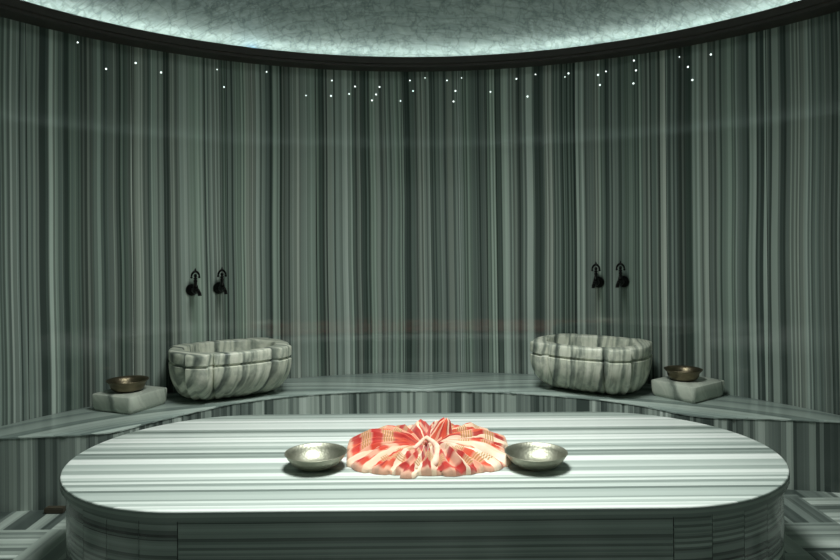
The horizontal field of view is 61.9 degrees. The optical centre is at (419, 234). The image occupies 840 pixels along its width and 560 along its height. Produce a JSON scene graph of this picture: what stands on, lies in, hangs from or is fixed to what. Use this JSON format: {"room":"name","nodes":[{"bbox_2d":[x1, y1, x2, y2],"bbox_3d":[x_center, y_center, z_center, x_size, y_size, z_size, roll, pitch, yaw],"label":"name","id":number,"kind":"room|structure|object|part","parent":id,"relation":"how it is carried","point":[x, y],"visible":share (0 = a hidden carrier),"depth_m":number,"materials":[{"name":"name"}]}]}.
{"room":"spa","nodes":[
{"label":"spa","id":0,"kind":"room"},
{"bbox_2d":[23,0,799,56],"bbox_3d":[0.013,-1.791,2.530,5.260,1.150,5.260,-1,0,0],"label":"ceiling","id":1,"kind":"structure","parent":0,"point":[376,28],"depth_m":4.73,"materials":[{"name":"silver pale veined marble"}]},
{"bbox_2d":[0,11,839,425],"bbox_3d":[0.031,0.082,2.530,5.160,2.589,5.160,-1,0,0],"label":"wall","id":2,"kind":"structure","parent":0,"point":[426,231],"depth_m":4.60,"materials":[{"name":"stone"}]},
{"bbox_2d":[186,268,201,295],"bbox_3d":[-1.449,0.307,4.527,0.076,0.184,0.184,-1,0,-37],"label":"tap","id":3,"kind":"object","parent":2,"relation":"attached to","point":[191,289],"visible":1,"depth_m":4.53,"materials":[{"name":"brown metal"}]},
{"bbox_3d":[-1.455,0.254,4.535,0.065,0.078,0.030,-1,0,-37],"label":"handle","id":4,"kind":"part","parent":3,"relation":"part of","materials":[{"name":"brown metal"}]},
{"bbox_3d":[-1.455,0.316,4.535,0.032,0.058,0.054,-1,0,-37],"label":"valve stem","id":5,"kind":"part","parent":3,"relation":"part of","materials":[{"name":"brown metal"}]},
{"bbox_2d":[191,288,199,293],"bbox_3d":[-1.453,0.359,4.534,0.041,0.044,0.114,-1,0,-37],"label":"tap","id":6,"kind":"object","parent":3,"relation":"on","point":[193,290],"depth_m":4.51,"materials":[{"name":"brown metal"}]},
{"bbox_2d":[213,267,227,293],"bbox_3d":[-1.306,0.304,4.626,0.076,0.184,0.184,-1,0,-33],"label":"tap","id":7,"kind":"object","parent":2,"relation":"attached to","point":[219,287],"visible":1,"depth_m":4.63,"materials":[{"name":"brown metal"}]},
{"bbox_3d":[-1.311,0.313,4.634,0.032,0.058,0.054,-1,0,-33],"label":"valve stem","id":8,"kind":"part","parent":7,"relation":"part of","materials":[{"name":"brown metal"}]},
{"bbox_3d":[-1.311,0.251,4.634,0.065,0.078,0.030,-1,0,-33],"label":"handle","id":9,"kind":"part","parent":7,"relation":"part of","materials":[{"name":"brown metal"}]},
{"bbox_2d":[0,0,839,71],"bbox_3d":[0.019,-1.226,2.530,5.320,0.067,5.320,-1,0,0],"label":"trim","id":10,"kind":"structure","parent":2,"relation":"attached to","point":[17,10],"depth_m":4.48,"materials":[{"name":"brown wood"}]},
{"bbox_2d":[591,262,603,287],"bbox_3d":[1.188,0.272,4.733,0.076,0.184,0.184,-1,0,28],"label":"tap","id":11,"kind":"object","parent":2,"relation":"attached to","point":[598,281],"visible":1,"depth_m":4.73,"materials":[{"name":"brown metal"}]},
{"bbox_3d":[1.192,0.281,4.741,0.032,0.058,0.054,-1,0,28],"label":"valve stem","id":12,"kind":"part","parent":11,"relation":"part of","materials":[{"name":"brown metal"}]},
{"bbox_3d":[1.191,0.219,4.741,0.065,0.078,0.030,-1,0,28],"label":"handle","id":13,"kind":"part","parent":11,"relation":"part of","materials":[{"name":"brown metal"}]},
{"bbox_2d":[615,261,628,287],"bbox_3d":[1.330,0.263,4.652,0.076,0.184,0.184,-1,0,31],"label":"tap","id":14,"kind":"object","parent":2,"relation":"attached to","point":[623,281],"visible":1,"depth_m":4.65,"materials":[{"name":"brown metal"}]},
{"bbox_3d":[1.335,0.272,4.660,0.032,0.058,0.054,-1,0,31],"label":"valve stem","id":15,"kind":"part","parent":14,"relation":"part of","materials":[{"name":"brown metal"}]},
{"bbox_3d":[1.334,0.209,4.660,0.065,0.078,0.030,-1,0,31],"label":"handle","id":16,"kind":"part","parent":14,"relation":"part of","materials":[{"name":"brown metal"}]},
{"bbox_2d":[0,489,839,559],"bbox_3d":[0.043,1.377,2.530,5.400,0.001,5.400,-1,0,0],"label":"floor","id":17,"kind":"structure","parent":0,"point":[811,518],"depth_m":3.25,"materials":[{"name":"stone"}]},
{"bbox_2d":[44,506,65,513],"bbox_3d":[-1.832,1.379,3.515,0.095,0.028,0.040,-1,0,0],"label":"block","id":18,"kind":"object","parent":17,"relation":"on","point":[49,509],"visible":0.97,"depth_m":3.50,"materials":[{"name":"brown wood"}]},
{"bbox_2d":[0,372,839,511],"bbox_3d":[0.003,1.188,4.301,4.723,0.377,1.609,-1,0,0],"label":"bench","id":19,"kind":"object","parent":17,"relation":"on","point":[34,453],"visible":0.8,"depth_m":4.03,"materials":[{"name":"grey stone"}]},
{"bbox_2d":[92,385,166,413],"bbox_3d":[-1.709,0.967,4.130,0.300,0.098,0.300,-1,0,23],"label":"marble block","id":20,"kind":"object","parent":19,"relation":"on","point":[148,397],"visible":0.85,"depth_m":4.02,"materials":[{"name":"white stone"}]},
{"bbox_2d":[106,375,148,392],"bbox_3d":[-1.722,0.884,4.125,0.238,0.068,0.238,-1,0,38],"label":"bowl","id":21,"kind":"object","parent":20,"relation":"on","point":[131,383],"visible":1,"depth_m":4.09,"materials":[{"name":"brown metal"}]},
{"bbox_2d":[168,337,291,399],"bbox_3d":[-1.202,0.856,4.440,0.737,0.310,0.577,-1,0,-32],"label":"basin","id":22,"kind":"object","parent":19,"relation":"on","point":[207,370],"visible":1,"depth_m":4.22,"materials":[{"name":"grey stone"}]},
{"bbox_3d":[0.002,1.004,4.301,4.723,0.009,1.609,-1,0,0],"label":"seat","id":23,"kind":"part","parent":19,"relation":"part of","materials":[{"name":"grey stone"}]},
{"bbox_2d":[530,333,651,394],"bbox_3d":[1.098,0.835,4.495,0.737,0.310,0.577,-1,0,35],"label":"basin","id":24,"kind":"object","parent":19,"relation":"on","point":[613,365],"visible":1,"depth_m":4.28,"materials":[{"name":"grey stone"}]},
{"bbox_2d":[651,376,723,402],"bbox_3d":[1.639,0.936,4.285,0.335,0.098,0.300,-1,0,-36],"label":"marble block","id":25,"kind":"object","parent":19,"relation":"on","point":[701,389],"visible":0.88,"depth_m":4.18,"materials":[{"name":"white stone"}]},
{"bbox_2d":[664,365,702,381],"bbox_3d":[1.613,0.853,4.290,0.226,0.068,0.226,-1,0,-30],"label":"bowl","id":26,"kind":"object","parent":25,"relation":"on","point":[684,373],"visible":1,"depth_m":4.25,"materials":[{"name":"brown metal"}]},
{"bbox_2d":[60,412,789,559],"bbox_3d":[0.021,1.168,3.115,3.080,0.417,1.326,-1,0,0],"label":"platform","id":27,"kind":"object","parent":17,"relation":"on","point":[231,489],"visible":1,"depth_m":2.59,"materials":[{"name":"grey stone"}]},
{"bbox_3d":[-1.388,1.200,2.780,0.092,0.379,0.130,-1,0,0],"label":"curved panel","id":28,"kind":"part","parent":27,"relation":"part of","materials":[{"name":"stone"}]},
{"bbox_3d":[-1.302,1.200,2.670,0.142,0.379,0.024,-1,0,45],"label":"curved panel","id":29,"kind":"part","parent":27,"relation":"part of","materials":[{"name":"stone"}]},
{"bbox_3d":[-1.191,1.198,2.582,0.142,0.379,0.024,-1,0,32],"label":"curved panel","id":30,"kind":"part","parent":27,"relation":"part of","materials":[{"name":"stone"}]},
{"bbox_3d":[-1.064,1.197,2.520,0.142,0.379,0.024,-1,0,19],"label":"curved panel","id":31,"kind":"part","parent":27,"relation":"part of","materials":[{"name":"stone"}]},
{"bbox_3d":[-0.927,1.196,2.489,0.142,0.379,0.024,-1,0,6],"label":"curved panel","id":32,"kind":"part","parent":27,"relation":"part of","materials":[{"name":"stone"}]},
{"bbox_2d":[284,443,346,471],"bbox_3d":[-0.431,0.932,2.905,0.258,0.064,0.258,-1,0,-17],"label":"bowl","id":33,"kind":"object","parent":27,"relation":"on","point":[313,457],"visible":1,"depth_m":2.97,"materials":[{"name":"silver metal"}]},
{"bbox_3d":[0.021,1.187,2.483,1.750,0.379,0.020,-1,0,0],"label":"panel","id":34,"kind":"part","parent":27,"relation":"part of","materials":[{"name":"stone"}]},
{"bbox_2d":[346,417,511,478],"bbox_3d":[0.035,0.892,3.086,0.722,0.132,0.668,-1,0,0],"label":"folded cloth","id":35,"kind":"object","parent":27,"relation":"on","point":[442,447],"visible":0.99,"depth_m":2.93,"materials":[{"name":"red fabric"}]},
{"bbox_2d":[505,442,567,470],"bbox_3d":[0.478,0.923,2.885,0.258,0.064,0.258,-1,0,16],"label":"bowl","id":36,"kind":"object","parent":27,"relation":"on","point":[533,456],"visible":1,"depth_m":2.95,"materials":[{"name":"silver metal"}]},
{"bbox_3d":[0.968,1.179,2.489,0.142,0.379,0.024,-1,0,-6],"label":"curved panel","id":37,"kind":"part","parent":27,"relation":"part of","materials":[{"name":"stone"}]},
{"bbox_3d":[1.106,1.177,2.520,0.142,0.379,0.024,-1,0,-19],"label":"curved panel","id":38,"kind":"part","parent":27,"relation":"part of","materials":[{"name":"stone"}]},
{"bbox_3d":[1.233,1.176,2.583,0.130,0.379,0.092,-1,0,0],"label":"curved panel","id":39,"kind":"part","parent":27,"relation":"part of","materials":[{"name":"stone"}]},
{"bbox_3d":[1.343,1.175,2.670,0.113,0.379,0.113,-1,0,0],"label":"curved panel","id":40,"kind":"part","parent":27,"relation":"part of","materials":[{"name":"stone"}]},
{"bbox_3d":[1.431,1.174,2.780,0.024,0.379,0.142,-1,0,32],"label":"curved panel","id":41,"kind":"part","parent":27,"relation":"part of","materials":[{"name":"stone"}]}
]}

